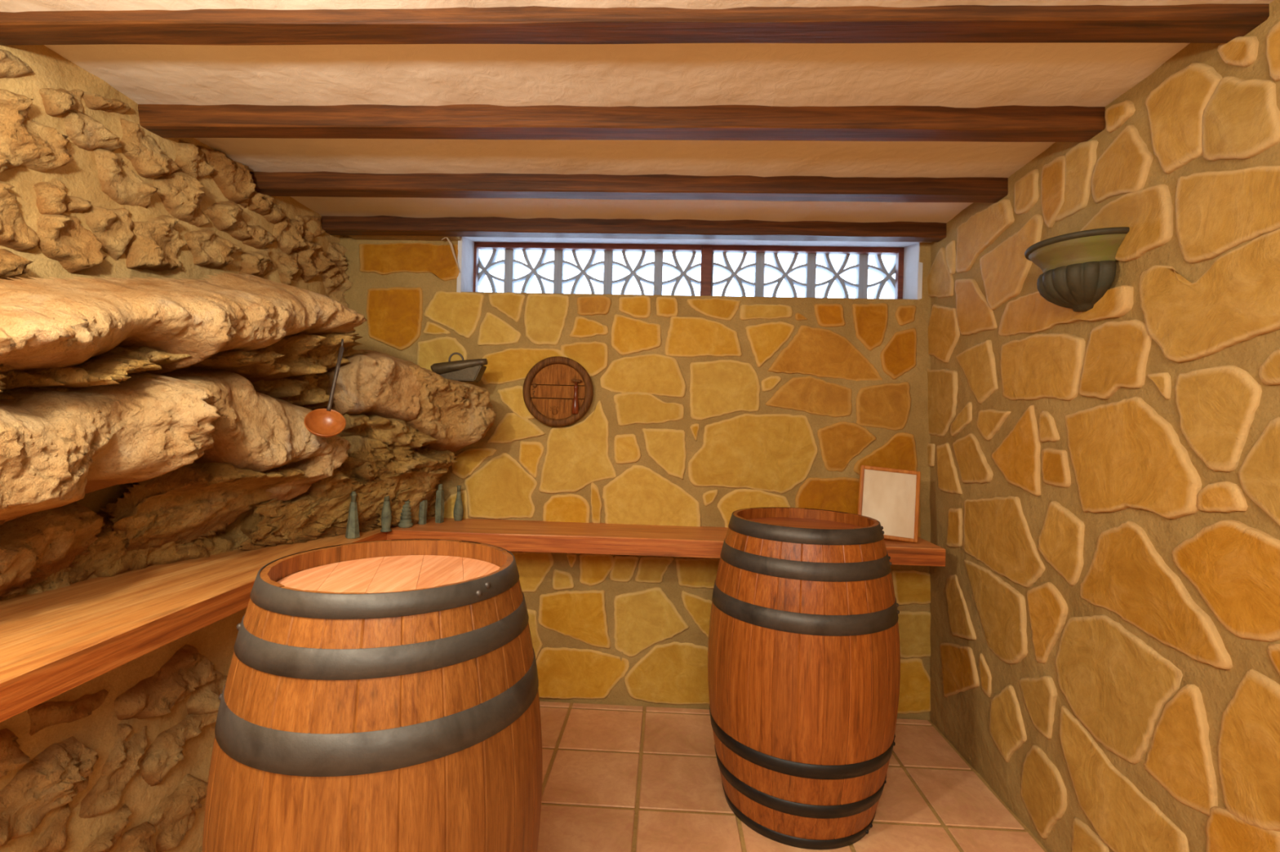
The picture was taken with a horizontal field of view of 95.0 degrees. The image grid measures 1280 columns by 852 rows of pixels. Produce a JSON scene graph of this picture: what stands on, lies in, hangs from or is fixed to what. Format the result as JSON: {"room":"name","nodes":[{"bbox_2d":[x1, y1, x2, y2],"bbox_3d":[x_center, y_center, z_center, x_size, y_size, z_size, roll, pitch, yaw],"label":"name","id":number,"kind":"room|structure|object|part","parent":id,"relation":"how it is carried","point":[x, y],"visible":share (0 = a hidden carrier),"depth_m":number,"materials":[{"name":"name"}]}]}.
{"room":"wine cellar","nodes":[
{"label":"wine cellar","id":0,"kind":"room"},
{"bbox_2d":[0,44,353,851],"bbox_3d":[-1.498,0.168,0.507,0.572,2.300,4.680,2,0,3],"label":"wall","id":1,"kind":"structure","parent":0,"point":[119,760],"depth_m":1.52,"materials":[{"name":"stone"}]},
{"bbox_2d":[0,526,396,722],"bbox_3d":[-1.295,0.443,1.088,0.540,0.068,3.260,2,0,3],"label":"wooden shelf","id":2,"kind":"object","parent":1,"relation":"attached to","point":[53,642],"visible":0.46,"depth_m":1.30,"materials":[{"name":"brown wood"}]},
{"bbox_2d":[345,491,359,538],"bbox_3d":[-1.066,0.330,2.179,0.050,0.172,0.043,2,0,-15],"label":"bottle","id":3,"kind":"object","parent":2,"relation":"on","point":[353,526],"visible":1,"depth_m":2.17,"materials":[{"name":"glass"}]},
{"bbox_2d":[380,495,391,532],"bbox_3d":[-1.005,0.341,2.327,0.042,0.153,0.042,2,0,3],"label":"bottle","id":4,"kind":"object","parent":2,"relation":"on","point":[386,514],"visible":0.94,"depth_m":2.31,"materials":[{"name":"grey glass"}]},
{"bbox_2d":[0,271,496,600],"bbox_3d":[-1.371,-0.024,1.599,0.974,0.929,2.472,2,0,19],"label":"rock outcrop","id":5,"kind":"object","parent":1,"relation":"attached to","point":[193,398],"visible":0.91,"depth_m":1.59,"materials":[{"name":"beige stone"}]},
{"bbox_2d":[303,338,346,437],"bbox_3d":[-0.969,-0.126,1.856,0.100,0.324,0.163,2,0,16],"label":"ladle","id":6,"kind":"object","parent":5,"relation":"hanging from","point":[322,423],"visible":1,"depth_m":1.86,"materials":[{"name":"orange metal"}]},
{"bbox_2d":[303,408,346,437],"bbox_3d":[-0.980,-0.010,1.828,0.106,0.091,0.096,2,0,3],"label":"bowl","id":7,"kind":"object","parent":6,"relation":"on","point":[322,423],"depth_m":1.85,"materials":[{"name":"orange ceramic"}]},
{"bbox_3d":[-0.984,-0.153,1.893,0.014,0.214,0.076,2,0,4],"label":"handle","id":8,"kind":"part","parent":6,"relation":"part of","materials":[{"name":"metal"}]},
{"bbox_2d":[430,352,487,382],"bbox_3d":[-0.752,-0.249,2.459,0.230,0.119,0.094,2,0,3],"label":"tin box","id":9,"kind":"object","parent":5,"relation":"on","point":[471,370],"visible":0.94,"depth_m":2.43,"materials":[{"name":"metal"}]},
{"bbox_3d":[-0.769,-0.287,2.455,0.064,0.043,0.008,2,0,-6],"label":"ring handle","id":10,"kind":"part","parent":9,"relation":"part of","materials":[{"name":"metal"}]},
{"bbox_2d":[200,701,1047,851],"bbox_3d":[-0.185,1.303,0.546,3.250,0.100,4.880,2,0,3],"label":"floor","id":11,"kind":"structure","parent":0,"point":[615,778],"depth_m":2.02,"materials":[{"name":"tile"}]},
{"bbox_2d":[202,538,542,851],"bbox_3d":[-0.520,0.763,1.220,0.626,0.964,0.626,2,0,3],"label":"wine barrel","id":12,"kind":"object","parent":11,"relation":"on","point":[379,695],"visible":1,"depth_m":0.98,"materials":[{"name":"brown wood"}]},
{"bbox_2d":[707,507,900,850],"bbox_3d":[0.546,0.792,2.003,0.626,0.963,0.626,2,0,3],"label":"wine barrel","id":13,"kind":"object","parent":11,"relation":"on","point":[804,651],"visible":1,"depth_m":1.75,"materials":[{"name":"brown wood"}]},
{"bbox_2d":[339,235,931,719],"bbox_3d":[-0.080,0.207,2.812,3.000,2.300,0.347,2,0,3],"label":"wall","id":14,"kind":"structure","parent":0,"point":[703,410],"depth_m":2.64,"materials":[{"name":"yellow stone"}]},
{"bbox_2d":[347,235,461,240],"bbox_3d":[-1.069,-0.897,2.671,0.498,0.084,0.082,2,0,3],"label":"trim","id":15,"kind":"structure","parent":14,"relation":"attached to","point":[354,237],"depth_m":2.67,"materials":[{"name":"brown wood"}]},
{"bbox_2d":[456,236,484,292],"bbox_3d":[-0.819,-0.759,2.853,0.019,0.295,0.336,2,0,3],"label":"trim","id":16,"kind":"structure","parent":14,"relation":"attached to","point":[465,246],"depth_m":2.76,"materials":[{"name":"white paint"}]},
{"bbox_2d":[522,355,593,426],"bbox_3d":[-0.369,-0.155,2.631,0.316,0.316,0.052,2,0,3],"label":"round plaque","id":17,"kind":"object","parent":14,"relation":"attached to","point":[555,371],"visible":1,"depth_m":2.63,"materials":[{"name":"brown wood"}]},
{"bbox_2d":[571,379,582,413],"bbox_3d":[-0.285,-0.131,2.620,0.047,0.156,0.038,2,0,3],"label":"tap","id":18,"kind":"object","parent":17,"relation":"on","point":[576,391],"depth_m":2.61,"materials":[{"name":"brown wood"}]},
{"bbox_2d":[386,517,945,566],"bbox_3d":[0.093,0.481,2.480,2.206,0.068,0.354,2,0,3],"label":"wooden shelf","id":19,"kind":"object","parent":14,"relation":"attached to","point":[512,535],"visible":0.62,"depth_m":2.34,"materials":[{"name":"brown wood"}]},
{"bbox_2d":[398,499,413,528],"bbox_3d":[-0.969,0.338,2.430,0.057,0.162,0.057,2,0,3],"label":"bottle","id":20,"kind":"object","parent":19,"relation":"on","point":[406,521],"visible":0.86,"depth_m":2.41,"materials":[{"name":"grey glass"}]},
{"bbox_2d":[417,499,427,524],"bbox_3d":[-0.929,0.336,2.508,0.038,0.168,0.033,2,0,-9],"label":"bottle","id":21,"kind":"object","parent":19,"relation":"on","point":[423,505],"visible":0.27,"depth_m":2.50,"materials":[{"name":"grey glass"}]},
{"bbox_2d":[435,484,444,523],"bbox_3d":[-0.872,0.337,2.556,0.027,0.168,0.027,2,0,13],"label":"bottle","id":22,"kind":"object","parent":19,"relation":"on","point":[439,507],"visible":0.99,"depth_m":2.54,"materials":[{"name":"grey glass"}]},
{"bbox_2d":[453,485,463,520],"bbox_3d":[-0.811,0.345,2.623,0.043,0.156,0.043,2,0,3],"label":"bottle","id":23,"kind":"object","parent":19,"relation":"on","point":[458,512],"visible":1,"depth_m":2.61,"materials":[{"name":"grey glass"}]},
{"bbox_2d":[857,465,920,542],"bbox_3d":[1.023,0.318,2.416,0.257,0.304,0.080,2,0,11],"label":"picture frame","id":24,"kind":"object","parent":19,"relation":"on","point":[891,497],"visible":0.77,"depth_m":2.42,"materials":[{"name":"beige paper"}]},
{"bbox_3d":[0.915,0.307,2.436,0.015,0.292,0.016,6,-12,11],"label":"frame","id":25,"kind":"part","parent":24,"relation":"part of","materials":[{"name":"brown wood"}]},
{"bbox_3d":[1.043,0.184,2.445,0.206,0.015,0.016,6,-12,11],"label":"frame","id":26,"kind":"part","parent":24,"relation":"part of","materials":[{"name":"brown wood"}]},
{"bbox_3d":[1.004,0.452,2.387,0.206,0.015,0.016,6,-12,11],"label":"frame","id":27,"kind":"part","parent":24,"relation":"part of","materials":[{"name":"brown wood"}]},
{"bbox_3d":[1.131,0.330,2.396,0.015,0.292,0.016,6,-12,11],"label":"frame","id":28,"kind":"part","parent":24,"relation":"part of","materials":[{"name":"brown wood"}]},
{"bbox_2d":[472,241,904,299],"bbox_3d":[0.212,-0.731,2.857,2.218,0.286,0.100,2,0,3],"label":"window","id":29,"kind":"structure","parent":14,"relation":"in","point":[707,264],"depth_m":2.85,"materials":[{"name":"brown wood"}]},
{"bbox_3d":[0.220,-0.859,2.827,2.060,0.029,0.035,2,0,3],"label":"frame rail","id":30,"kind":"part","parent":29,"relation":"part of","materials":[{"name":"brown wood"}]},
{"bbox_2d":[462,236,932,257],"bbox_3d":[0.242,-0.865,2.771,2.110,0.078,0.405,2,0,3],"label":"trim","id":31,"kind":"structure","parent":14,"relation":"attached to","point":[485,239],"depth_m":2.72,"materials":[{"name":"white paint"}]},
{"bbox_2d":[889,242,922,299],"bbox_3d":[1.250,-0.704,2.763,0.019,0.295,0.330,2,0,3],"label":"trim","id":32,"kind":"structure","parent":14,"relation":"attached to","point":[913,268],"depth_m":2.67,"materials":[{"name":"white paint"}]},
{"bbox_2d":[0,0,1273,222],"bbox_3d":[-0.125,-0.950,0.548,3.250,0.193,4.880,2,0,3],"label":"ceiling","id":33,"kind":"structure","parent":0,"point":[946,74],"depth_m":1.53,"materials":[{"name":"paint"}]},
{"bbox_2d":[137,103,1105,142],"bbox_3d":[-0.082,-0.880,1.662,2.760,0.107,0.076,2,0,3],"label":"ceiling beam","id":34,"kind":"structure","parent":33,"relation":"attached to","point":[1006,123],"depth_m":1.63,"materials":[{"name":"brown wood"}]},
{"bbox_2d":[249,171,1008,203],"bbox_3d":[-0.062,-0.879,2.106,2.760,0.107,0.076,2,0,3],"label":"ceiling beam","id":35,"kind":"structure","parent":33,"relation":"attached to","point":[315,184],"depth_m":2.08,"materials":[{"name":"brown wood"}]},
{"bbox_2d":[320,215,946,242],"bbox_3d":[-0.043,-0.878,2.550,2.760,0.108,0.077,2,0,3],"label":"ceiling beam","id":36,"kind":"structure","parent":33,"relation":"attached to","point":[384,225],"depth_m":2.52,"materials":[{"name":"brown wood"}]},
{"bbox_2d":[440,237,460,273],"bbox_3d":[-0.856,-0.777,2.656,0.087,0.157,0.016,2,0,-24],"label":"strand","id":37,"kind":"object","parent":36,"relation":"hanging from","point":[447,238],"visible":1,"depth_m":2.66,"materials":[{"name":"beige"}]},
{"bbox_2d":[0,3,1269,44],"bbox_3d":[-0.101,-0.881,1.237,2.760,0.108,0.077,2,0,3],"label":"ceiling beam","id":38,"kind":"structure","parent":33,"relation":"attached to","point":[1208,23],"depth_m":1.22,"materials":[{"name":"brown wood"}]},
{"bbox_2d":[927,0,1279,851],"bbox_3d":[1.303,0.242,0.370,0.317,2.300,4.656,2,0,3],"label":"wall","id":39,"kind":"structure","parent":0,"point":[1104,479],"depth_m":1.46,"materials":[{"name":"yellow stone"}]},
{"bbox_2d":[1024,226,1129,311],"bbox_3d":[1.156,-0.409,1.616,0.146,0.185,0.292,2,0,3],"label":"wall sconce","id":40,"kind":"object","parent":39,"relation":"attached to","point":[1078,268],"visible":1,"depth_m":1.54,"materials":[{"name":"grey metal"}]},
{"bbox_3d":[1.170,-0.373,1.615,0.115,0.114,0.228,2,0,3],"label":"lamp shade","id":41,"kind":"part","parent":40,"relation":"part of","materials":[{"name":"grey metal"}]}
]}

